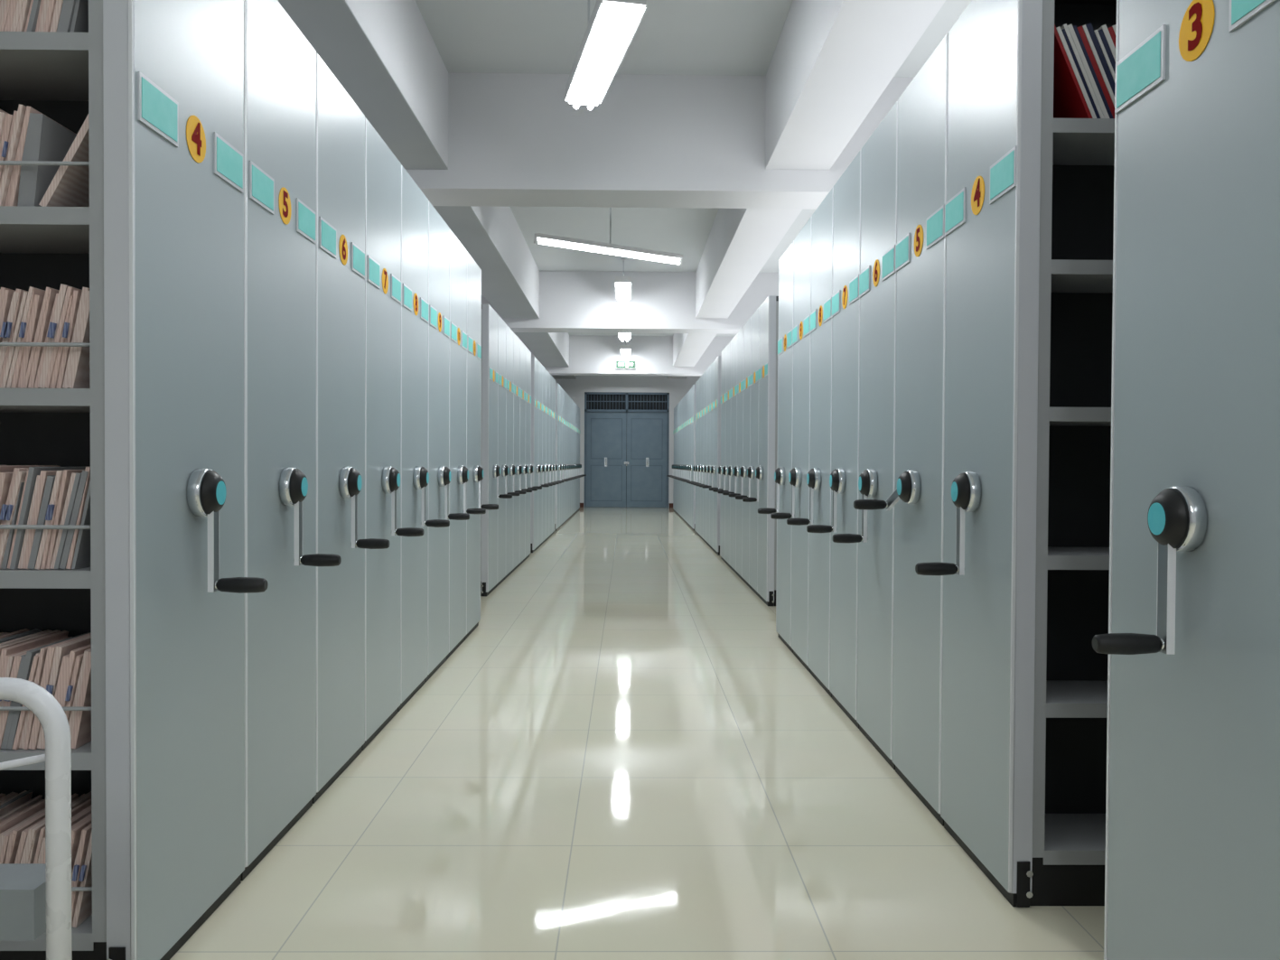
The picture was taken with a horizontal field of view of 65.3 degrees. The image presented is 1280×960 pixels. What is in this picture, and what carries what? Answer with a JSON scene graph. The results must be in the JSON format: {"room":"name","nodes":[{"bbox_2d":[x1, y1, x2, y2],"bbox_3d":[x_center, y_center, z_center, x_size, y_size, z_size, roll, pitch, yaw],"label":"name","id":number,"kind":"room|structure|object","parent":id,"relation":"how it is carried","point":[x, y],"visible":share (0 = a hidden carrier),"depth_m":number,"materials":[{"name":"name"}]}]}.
{"room":"archive storage room","nodes":[
{"label":"archive storage room","id":0,"kind":"room"},
{"bbox_2d":[551,374,700,507],"bbox_3d":[-0.289,-1.204,23.995,8.800,3.730,0.252,0,1,-1],"label":"wall","id":1,"kind":"structure","parent":0,"point":[677,388],"depth_m":23.87,"materials":[{"name":"paint"}]},
{"bbox_2d":[583,392,669,507],"bbox_3d":[-0.321,-0.719,23.956,2.030,2.760,0.147,0,1,-1],"label":"door","id":2,"kind":"structure","parent":1,"relation":"in","point":[616,423],"depth_m":23.94,"materials":[{"name":"metal"}]},
{"bbox_2d":[169,506,1104,959],"bbox_3d":[-0.128,0.953,10.016,9.200,0.120,28.400,0,1,-1],"label":"floor","id":3,"kind":"structure","parent":0,"point":[625,756],"depth_m":3.00,"materials":[{"name":"tile"}]},
{"bbox_2d":[0,677,71,959],"bbox_3d":[-1.170,0.657,1.571,0.667,0.742,0.252,0,1,-1],"label":"trolley","id":4,"kind":"object","parent":3,"relation":"on","point":[35,899],"visible":1,"depth_m":1.46,"materials":[{"name":"painted metal"},{"name":"steel"}]},
{"bbox_2d":[0,0,267,959],"bbox_3d":[-2.284,-0.143,2.196,2.908,2.310,0.584,0,1,-1],"label":"shelving","id":5,"kind":"object","parent":3,"relation":"on","point":[125,584],"visible":0.91,"depth_m":2.01,"materials":[{"name":"white metal"}]},
{"bbox_2d":[240,0,341,880],"bbox_3d":[-2.291,-0.153,2.767,2.908,2.310,0.584,0,1,-1],"label":"shelving","id":6,"kind":"object","parent":3,"relation":"on","point":[281,63],"visible":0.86,"depth_m":2.74,"materials":[{"name":"white metal"}]},
{"bbox_2d":[312,53,389,803],"bbox_3d":[-2.297,-0.162,3.337,2.908,2.310,0.584,0,1,-1],"label":"shelving","id":7,"kind":"object","parent":3,"relation":"on","point":[341,124],"visible":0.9,"depth_m":3.32,"materials":[{"name":"white metal"}]},
{"bbox_2d":[361,118,424,750],"bbox_3d":[-2.304,-0.172,3.908,2.908,2.310,0.584,0,1,-1],"label":"shelving","id":8,"kind":"object","parent":3,"relation":"on","point":[383,169],"visible":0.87,"depth_m":3.89,"materials":[{"name":"white metal"}]},
{"bbox_2d":[397,165,449,711],"bbox_3d":[-2.311,-0.181,4.479,2.908,2.310,0.584,0,1,-1],"label":"shelving","id":9,"kind":"object","parent":3,"relation":"on","point":[415,476],"visible":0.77,"depth_m":4.48,"materials":[{"name":"white metal"}]},
{"bbox_2d":[425,201,469,682],"bbox_3d":[-2.318,-0.191,5.050,2.908,2.310,0.584,0,1,-1],"label":"shelving","id":10,"kind":"object","parent":3,"relation":"on","point":[439,471],"visible":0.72,"depth_m":5.05,"materials":[{"name":"white metal"}]},
{"bbox_2d":[446,228,485,659],"bbox_3d":[-2.325,-0.200,5.621,2.908,2.310,0.584,0,1,-1],"label":"shelving","id":11,"kind":"object","parent":3,"relation":"on","point":[458,254],"visible":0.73,"depth_m":5.62,"materials":[{"name":"white metal"}]},
{"bbox_2d":[464,252,498,640],"bbox_3d":[-2.332,-0.210,6.192,2.908,2.310,0.584,0,1,-1],"label":"shelving","id":12,"kind":"object","parent":3,"relation":"on","point":[473,271],"visible":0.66,"depth_m":6.20,"materials":[{"name":"white metal"}]},
{"bbox_2d":[480,304,512,596],"bbox_3d":[-2.500,-0.243,8.153,2.908,2.310,0.584,0,1,-1],"label":"shelving","id":13,"kind":"object","parent":3,"relation":"on","point":[490,318],"visible":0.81,"depth_m":7.95,"materials":[{"name":"white metal"}]},
{"bbox_2d":[495,315,519,587],"bbox_3d":[-2.507,-0.253,8.723,2.908,2.310,0.584,0,1,-1],"label":"shelving","id":14,"kind":"object","parent":3,"relation":"on","point":[502,326],"visible":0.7,"depth_m":8.73,"materials":[{"name":"white metal"}]},
{"bbox_2d":[504,325,526,579],"bbox_3d":[-2.514,-0.262,9.294,2.908,2.310,0.584,0,1,-1],"label":"shelving","id":15,"kind":"object","parent":3,"relation":"on","point":[509,442],"visible":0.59,"depth_m":9.30,"materials":[{"name":"white metal"}]},
{"bbox_2d":[512,333,532,571],"bbox_3d":[-2.521,-0.272,9.865,2.908,2.310,0.584,0,1,-1],"label":"shelving","id":16,"kind":"object","parent":3,"relation":"on","point":[517,341],"visible":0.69,"depth_m":9.87,"materials":[{"name":"white metal"}]},
{"bbox_2d":[518,340,537,566],"bbox_3d":[-2.528,-0.281,10.436,2.908,2.310,0.584,0,1,-1],"label":"shelving","id":17,"kind":"object","parent":3,"relation":"on","point":[525,469],"visible":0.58,"depth_m":10.45,"materials":[{"name":"white metal"}]},
{"bbox_2d":[523,346,541,560],"bbox_3d":[-2.535,-0.291,11.007,2.908,2.310,0.584,0,1,-1],"label":"shelving","id":18,"kind":"object","parent":3,"relation":"on","point":[527,352],"visible":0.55,"depth_m":11.02,"materials":[{"name":"white metal"}]},
{"bbox_2d":[530,355,549,552],"bbox_3d":[-2.547,-0.307,11.978,2.908,2.310,0.575,0,1,-1],"label":"shelving","id":19,"kind":"object","parent":3,"relation":"on","point":[537,468],"visible":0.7,"depth_m":11.80,"materials":[{"name":"white metal"}]},
{"bbox_2d":[537,361,552,548],"bbox_3d":[-2.554,-0.317,12.549,2.908,2.310,0.575,0,1,-1],"label":"shelving","id":20,"kind":"object","parent":3,"relation":"on","point":[540,367],"visible":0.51,"depth_m":12.55,"materials":[{"name":"white metal"}]},
{"bbox_2d":[541,366,555,544],"bbox_3d":[-2.561,-0.326,13.120,2.908,2.310,0.575,0,1,-1],"label":"shelving","id":21,"kind":"object","parent":3,"relation":"on","point":[544,459],"visible":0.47,"depth_m":13.13,"materials":[{"name":"white metal"}]},
{"bbox_2d":[544,370,559,541],"bbox_3d":[-2.568,-0.336,13.691,2.908,2.310,0.575,0,1,-1],"label":"shelving","id":22,"kind":"object","parent":3,"relation":"on","point":[547,373],"visible":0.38,"depth_m":13.70,"materials":[{"name":"white metal"}]},
{"bbox_2d":[548,374,561,538],"bbox_3d":[-2.575,-0.345,14.262,2.908,2.310,0.575,0,1,-1],"label":"shelving","id":23,"kind":"object","parent":3,"relation":"on","point":[551,377],"visible":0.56,"depth_m":14.27,"materials":[{"name":"white metal"}]},
{"bbox_2d":[551,377,563,535],"bbox_3d":[-2.582,-0.354,14.833,2.908,2.310,0.575,0,1,-1],"label":"shelving","id":24,"kind":"object","parent":3,"relation":"on","point":[554,380],"visible":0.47,"depth_m":14.85,"materials":[{"name":"white metal"}]},
{"bbox_2d":[554,383,568,531],"bbox_3d":[-2.594,-0.371,15.803,2.908,2.310,0.575,0,1,-1],"label":"shelving","id":25,"kind":"object","parent":3,"relation":"on","point":[557,386],"visible":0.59,"depth_m":15.67,"materials":[{"name":"white metal"}]},
{"bbox_2d":[558,386,569,528],"bbox_3d":[-2.601,-0.380,16.374,2.908,2.310,0.575,0,1,-1],"label":"shelving","id":26,"kind":"object","parent":3,"relation":"on","point":[561,418],"visible":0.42,"depth_m":16.38,"materials":[{"name":"white metal"}]},
{"bbox_2d":[560,388,571,525],"bbox_3d":[-2.608,-0.390,16.945,2.908,2.310,0.575,0,1,-1],"label":"shelving","id":27,"kind":"object","parent":3,"relation":"on","point":[563,390],"visible":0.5,"depth_m":16.95,"materials":[{"name":"white metal"}]},
{"bbox_2d":[562,391,573,524],"bbox_3d":[-2.615,-0.399,17.516,2.908,2.310,0.575,0,1,-1],"label":"shelving","id":28,"kind":"object","parent":3,"relation":"on","point":[565,482],"visible":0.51,"depth_m":17.53,"materials":[{"name":"white metal"}]},
{"bbox_2d":[565,393,575,522],"bbox_3d":[-2.622,-0.409,18.087,2.908,2.310,0.575,0,1,-1],"label":"shelving","id":29,"kind":"object","parent":3,"relation":"on","point":[566,394],"visible":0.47,"depth_m":18.11,"materials":[{"name":"white metal"}]},
{"bbox_2d":[567,395,577,520],"bbox_3d":[-2.629,-0.418,18.658,2.908,2.310,0.575,0,1,-1],"label":"shelving","id":30,"kind":"object","parent":3,"relation":"on","point":[568,396],"visible":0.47,"depth_m":18.64,"materials":[{"name":"white metal"}]},
{"bbox_2d":[569,397,579,518],"bbox_3d":[-2.636,-0.428,19.229,2.908,2.310,0.575,0,1,-1],"label":"shelving","id":31,"kind":"object","parent":3,"relation":"on","point":[571,472],"visible":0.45,"depth_m":19.23,"materials":[{"name":"white metal"}]},
{"bbox_2d":[570,399,579,516],"bbox_3d":[-2.643,-0.437,19.800,2.908,2.310,0.575,0,1,-1],"label":"shelving","id":32,"kind":"object","parent":3,"relation":"on","point":[573,470],"visible":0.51,"depth_m":19.81,"materials":[{"name":"white metal"}]},
{"bbox_2d":[572,401,581,514],"bbox_3d":[-2.650,-0.447,20.370,2.908,2.310,0.575,0,1,-1],"label":"shelving","id":33,"kind":"object","parent":3,"relation":"on","point":[574,402],"visible":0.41,"depth_m":20.38,"materials":[{"name":"white metal"}]},
{"bbox_2d":[573,403,582,513],"bbox_3d":[-2.657,-0.456,20.941,2.908,2.310,0.575,0,1,-1],"label":"shelving","id":34,"kind":"object","parent":3,"relation":"on","point":[575,404],"visible":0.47,"depth_m":20.94,"materials":[{"name":"white metal"}]},
{"bbox_2d":[575,404,583,512],"bbox_3d":[-2.663,-0.466,21.512,2.908,2.310,0.575,0,1,-1],"label":"shelving","id":35,"kind":"object","parent":3,"relation":"on","point":[576,405],"visible":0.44,"depth_m":21.52,"materials":[{"name":"white metal"}]},
{"bbox_2d":[576,407,585,511],"bbox_3d":[-2.671,-0.475,22.083,2.908,2.310,0.575,0,1,-1],"label":"shelving","id":36,"kind":"object","parent":3,"relation":"on","point":[578,407],"visible":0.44,"depth_m":22.09,"materials":[{"name":"white metal"}]},
{"bbox_2d":[578,408,586,510],"bbox_3d":[-2.678,-0.485,22.654,2.908,2.310,0.575,0,1,-1],"label":"shelving","id":37,"kind":"object","parent":3,"relation":"on","point":[579,408],"visible":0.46,"depth_m":22.68,"materials":[{"name":"white metal"}]},
{"bbox_2d":[667,408,674,511],"bbox_3d":[2.067,-0.456,22.437,2.908,2.310,0.540,0,1,-1],"label":"shelving","id":38,"kind":"object","parent":3,"relation":"on","point":[674,408],"visible":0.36,"depth_m":22.38,"materials":[{"name":"white metal"}]},
{"bbox_2d":[668,405,676,512],"bbox_3d":[2.074,-0.447,21.901,2.908,2.310,0.540,0,1,-1],"label":"shelving","id":39,"kind":"object","parent":3,"relation":"on","point":[676,406],"visible":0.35,"depth_m":21.89,"materials":[{"name":"white metal"}]},
{"bbox_2d":[669,404,677,513],"bbox_3d":[2.081,-0.438,21.365,2.908,2.310,0.540,0,1,-1],"label":"shelving","id":40,"kind":"object","parent":3,"relation":"on","point":[677,405],"visible":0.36,"depth_m":21.40,"materials":[{"name":"white metal"}]},
{"bbox_2d":[670,403,678,514],"bbox_3d":[2.087,-0.429,20.829,2.908,2.310,0.540,0,1,-1],"label":"shelving","id":41,"kind":"object","parent":3,"relation":"on","point":[677,404],"visible":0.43,"depth_m":20.78,"materials":[{"name":"white metal"}]},
{"bbox_2d":[671,401,680,516],"bbox_3d":[2.094,-0.421,20.293,2.908,2.310,0.540,0,1,-1],"label":"shelving","id":42,"kind":"object","parent":3,"relation":"on","point":[679,402],"visible":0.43,"depth_m":20.28,"materials":[{"name":"white metal"}]},
{"bbox_2d":[672,401,681,517],"bbox_3d":[2.100,-0.412,19.758,2.908,2.310,0.540,0,1,-1],"label":"shelving","id":43,"kind":"object","parent":3,"relation":"on","point":[680,401],"visible":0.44,"depth_m":19.71,"materials":[{"name":"white metal"}]},
{"bbox_2d":[673,398,682,519],"bbox_3d":[2.107,-0.403,19.222,2.908,2.310,0.540,0,1,-1],"label":"shelving","id":44,"kind":"object","parent":3,"relation":"on","point":[682,398],"visible":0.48,"depth_m":19.22,"materials":[{"name":"white metal"}]},
{"bbox_2d":[674,396,684,521],"bbox_3d":[2.113,-0.394,18.686,2.908,2.310,0.540,0,1,-1],"label":"shelving","id":45,"kind":"object","parent":3,"relation":"on","point":[684,397],"visible":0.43,"depth_m":18.67,"materials":[{"name":"white metal"}]},
{"bbox_2d":[676,393,686,523],"bbox_3d":[2.120,-0.385,18.150,2.908,2.310,0.540,0,1,-1],"label":"shelving","id":46,"kind":"object","parent":3,"relation":"on","point":[685,426],"visible":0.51,"depth_m":18.13,"materials":[{"name":"white metal"}]},
{"bbox_2d":[678,392,688,524],"bbox_3d":[2.126,-0.376,17.614,2.908,2.310,0.540,0,1,-1],"label":"shelving","id":47,"kind":"object","parent":3,"relation":"on","point":[686,425],"visible":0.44,"depth_m":17.59,"materials":[{"name":"white metal"}]},
{"bbox_2d":[679,390,690,526],"bbox_3d":[2.133,-0.367,17.078,2.908,2.310,0.540,0,1,-1],"label":"shelving","id":48,"kind":"object","parent":3,"relation":"on","point":[688,425],"visible":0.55,"depth_m":17.06,"materials":[{"name":"white metal"}]},
{"bbox_2d":[681,387,691,528],"bbox_3d":[2.139,-0.358,16.542,2.908,2.310,0.540,0,1,-1],"label":"shelving","id":49,"kind":"object","parent":3,"relation":"on","point":[690,419],"visible":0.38,"depth_m":16.54,"materials":[{"name":"white metal"}]},
{"bbox_2d":[682,384,695,531],"bbox_3d":[2.146,-0.349,16.006,2.908,2.310,0.540,0,1,-1],"label":"shelving","id":50,"kind":"object","parent":3,"relation":"on","point":[693,487],"visible":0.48,"depth_m":15.83,"materials":[{"name":"white metal"}]},
{"bbox_2d":[686,380,698,534],"bbox_3d":[2.158,-0.334,15.070,2.908,2.310,0.540,0,1,-1],"label":"shelving","id":51,"kind":"object","parent":3,"relation":"on","point":[696,382],"visible":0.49,"depth_m":15.05,"materials":[{"name":"white metal"}]},
{"bbox_2d":[688,376,700,537],"bbox_3d":[2.164,-0.325,14.535,2.908,2.310,0.540,0,1,-1],"label":"shelving","id":52,"kind":"object","parent":3,"relation":"on","point":[699,379],"visible":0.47,"depth_m":14.51,"materials":[{"name":"white metal"}]},
{"bbox_2d":[691,373,703,540],"bbox_3d":[2.171,-0.316,13.999,2.908,2.310,0.540,0,1,-1],"label":"shelving","id":53,"kind":"object","parent":3,"relation":"on","point":[702,376],"visible":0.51,"depth_m":13.97,"materials":[{"name":"white metal"}]},
{"bbox_2d":[693,369,707,543],"bbox_3d":[2.177,-0.307,13.463,2.908,2.310,0.540,0,1,-1],"label":"shelving","id":54,"kind":"object","parent":3,"relation":"on","point":[705,371],"visible":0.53,"depth_m":13.44,"materials":[{"name":"white metal"}]},
{"bbox_2d":[696,364,710,546],"bbox_3d":[2.184,-0.298,12.927,2.908,2.310,0.540,0,1,-1],"label":"shelving","id":55,"kind":"object","parent":3,"relation":"on","point":[708,369],"visible":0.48,"depth_m":12.90,"materials":[{"name":"white metal"}]},
{"bbox_2d":[699,360,714,550],"bbox_3d":[2.190,-0.289,12.391,2.908,2.310,0.540,0,1,-1],"label":"shelving","id":56,"kind":"object","parent":3,"relation":"on","point":[712,369],"visible":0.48,"depth_m":12.37,"materials":[{"name":"white metal"}]},
{"bbox_2d":[702,355,721,555],"bbox_3d":[2.197,-0.280,11.855,2.908,2.310,0.540,0,1,-1],"label":"shelving","id":57,"kind":"object","parent":3,"relation":"on","point":[718,360],"visible":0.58,"depth_m":11.65,"materials":[{"name":"white metal"}]},
{"bbox_2d":[709,346,726,563],"bbox_3d":[2.208,-0.265,10.919,2.908,2.310,0.540,0,1,-1],"label":"shelving","id":58,"kind":"object","parent":3,"relation":"on","point":[724,352],"visible":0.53,"depth_m":10.90,"materials":[{"name":"white metal"}]},
{"bbox_2d":[712,340,731,568],"bbox_3d":[2.215,-0.256,10.383,2.908,2.310,0.549,0,1,-1],"label":"shelving","id":59,"kind":"object","parent":3,"relation":"on","point":[729,346],"visible":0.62,"depth_m":10.36,"materials":[{"name":"white metal"}]},
{"bbox_2d":[717,334,737,574],"bbox_3d":[2.221,-0.247,9.847,2.908,2.310,0.549,0,1,-1],"label":"shelving","id":60,"kind":"object","parent":3,"relation":"on","point":[733,358],"visible":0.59,"depth_m":9.82,"materials":[{"name":"white metal"}]},
{"bbox_2d":[722,326,743,580],"bbox_3d":[2.228,-0.238,9.311,2.908,2.310,0.549,0,1,-1],"label":"shelving","id":61,"kind":"object","parent":3,"relation":"on","point":[740,335],"visible":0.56,"depth_m":9.28,"materials":[{"name":"white metal"}]},
{"bbox_2d":[728,317,750,588],"bbox_3d":[2.234,-0.229,8.775,2.908,2.310,0.549,0,1,-1],"label":"shelving","id":62,"kind":"object","parent":3,"relation":"on","point":[746,387],"visible":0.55,"depth_m":8.75,"materials":[{"name":"white metal"}]},
{"bbox_2d":[735,307,759,596],"bbox_3d":[2.241,-0.220,8.239,2.908,2.310,0.549,0,1,-1],"label":"shelving","id":63,"kind":"object","parent":3,"relation":"on","point":[754,319],"visible":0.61,"depth_m":8.21,"materials":[{"name":"white metal"}]},
{"bbox_2d":[742,295,778,606],"bbox_3d":[2.248,-0.211,7.704,2.908,2.310,0.549,0,1,-1],"label":"shelving","id":64,"kind":"object","parent":3,"relation":"on","point":[769,309],"visible":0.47,"depth_m":7.44,"materials":[{"name":"white metal"}]},
{"bbox_2d":[757,241,793,653],"bbox_3d":[2.148,-0.181,5.869,2.908,2.310,0.549,0,1,-1],"label":"shelving","id":65,"kind":"object","parent":3,"relation":"on","point":[783,487],"visible":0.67,"depth_m":5.84,"materials":[{"name":"white metal"}]},
{"bbox_2d":[770,216,811,672],"bbox_3d":[2.155,-0.172,5.333,2.908,2.310,0.549,0,1,-1],"label":"shelving","id":66,"kind":"object","parent":3,"relation":"on","point":[798,475],"visible":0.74,"depth_m":5.30,"materials":[{"name":"white metal"}]},
{"bbox_2d":[786,187,832,697],"bbox_3d":[2.161,-0.163,4.797,2.908,2.310,0.549,0,1,-1],"label":"shelving","id":67,"kind":"object","parent":3,"relation":"on","point":[820,324],"visible":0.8,"depth_m":4.75,"materials":[{"name":"white metal"}]},
{"bbox_2d":[806,149,860,728],"bbox_3d":[2.168,-0.154,4.261,2.908,2.310,0.549,0,1,-1],"label":"shelving","id":68,"kind":"object","parent":3,"relation":"on","point":[845,254],"visible":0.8,"depth_m":4.22,"materials":[{"name":"white metal"}]},
{"bbox_2d":[832,101,896,770],"bbox_3d":[2.174,-0.145,3.725,2.908,2.310,0.549,0,1,-1],"label":"shelving","id":69,"kind":"object","parent":3,"relation":"on","point":[873,538],"visible":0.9,"depth_m":3.68,"materials":[{"name":"white metal"}]},
{"bbox_2d":[853,33,947,826],"bbox_3d":[2.181,-0.137,3.189,2.908,2.310,0.549,0,1,-1],"label":"shelving","id":70,"kind":"object","parent":3,"relation":"on","point":[916,498],"visible":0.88,"depth_m":3.14,"materials":[{"name":"white metal"}]},
{"bbox_2d":[915,0,1116,907],"bbox_3d":[2.187,-0.128,2.653,2.908,2.310,0.549,0,1,-1],"label":"shelving","id":71,"kind":"object","parent":3,"relation":"on","point":[1023,570],"visible":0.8,"depth_m":2.55,"materials":[{"name":"white metal"}]},
{"bbox_2d":[1092,0,1279,959],"bbox_3d":[2.200,-0.111,1.643,2.908,2.310,0.549,0,1,-1],"label":"shelving","id":72,"kind":"object","parent":3,"relation":"on","point":[1191,643],"visible":1,"depth_m":1.61,"materials":[{"name":"white metal"}]},
{"bbox_2d":[415,0,971,336],"bbox_3d":[-0.108,-2.911,9.952,9.200,0.150,28.400,0,1,-1],"label":"ceiling","id":73,"kind":"structure","parent":0,"point":[671,37],"depth_m":6.47,"materials":[{"name":"white paint"}]},
{"bbox_2d":[277,0,576,379],"bbox_3d":[-1.606,-2.513,9.891,0.507,0.660,27.900,0,1,-1],"label":"beam","id":74,"kind":"structure","parent":73,"relation":"attached to","point":[385,55],"depth_m":6.03,"materials":[{"name":"white paint"}]},
{"bbox_2d":[564,0,646,110],"bbox_3d":[-0.197,-2.425,5.078,0.208,0.660,1.264,0,1,-12],"label":"ceiling light","id":75,"kind":"object","parent":73,"relation":"hanging from","point":[612,24],"visible":1,"depth_m":4.92,"materials":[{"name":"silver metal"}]},
{"bbox_2d":[533,207,682,266],"bbox_3d":[-0.275,-2.371,8.828,1.322,0.895,0.120,0,1,-9],"label":"ceiling light","id":76,"kind":"object","parent":73,"relation":"hanging from","point":[610,248],"visible":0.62,"depth_m":8.80,"materials":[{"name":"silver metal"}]},
{"bbox_2d":[615,258,631,302],"bbox_3d":[-0.217,-2.653,13.036,0.208,0.470,1.264,0,1,-1],"label":"ceiling light","id":77,"kind":"object","parent":73,"relation":"hanging from","point":[622,284],"visible":1,"depth_m":12.76,"materials":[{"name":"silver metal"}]},
{"bbox_2d":[516,335,733,375],"bbox_3d":[-0.247,-2.627,21.143,8.800,0.790,0.470,0,1,-1],"label":"crossbeam","id":78,"kind":"object","parent":73,"relation":"attached to","point":[588,355],"visible":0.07,"depth_m":20.91,"materials":[{"name":"white paint"}]},
{"bbox_2d":[616,360,635,369],"bbox_3d":[-0.300,-2.418,20.883,0.410,0.180,0.055,0,1,-1],"label":"exit sign","id":79,"kind":"object","parent":78,"relation":"attached to","point":[620,364],"visible":1,"depth_m":20.86,"materials":[{"name":"white plastic"}]},
{"bbox_2d":[618,333,631,341],"bbox_3d":[-0.247,-2.636,16.257,0.208,0.610,1.264,0,1,-1],"label":"ceiling light","id":80,"kind":"object","parent":73,"relation":"hanging from","point":[621,336],"visible":0.41,"depth_m":16.43,"materials":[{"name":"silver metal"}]},
{"bbox_2d":[620,345,631,357],"bbox_3d":[-0.284,-2.766,20.155,0.208,0.480,1.224,0,1,-1],"label":"ceiling light","id":81,"kind":"object","parent":73,"relation":"hanging from","point":[625,350],"visible":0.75,"depth_m":19.69,"materials":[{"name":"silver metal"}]},
{"bbox_2d":[481,270,778,334],"bbox_3d":[-0.161,-2.511,14.144,8.800,0.790,0.470,0,1,-1],"label":"crossbeam","id":82,"kind":"object","parent":73,"relation":"attached to","point":[569,301],"visible":0.21,"depth_m":13.91,"materials":[{"name":"white paint"}]},
{"bbox_2d":[405,73,914,209],"bbox_3d":[-0.075,-2.393,7.096,8.800,0.790,0.470,0,1,-1],"label":"crossbeam","id":83,"kind":"object","parent":73,"relation":"attached to","point":[515,140],"visible":0.33,"depth_m":6.86,"materials":[{"name":"white paint"}]},
{"bbox_2d":[667,0,945,378],"bbox_3d":[1.049,-2.509,9.923,0.444,0.640,27.900,0,1,-1],"label":"beam","id":84,"kind":"structure","parent":73,"relation":"attached to","point":[832,60],"depth_m":5.88,"materials":[{"name":"white paint"}]}
]}

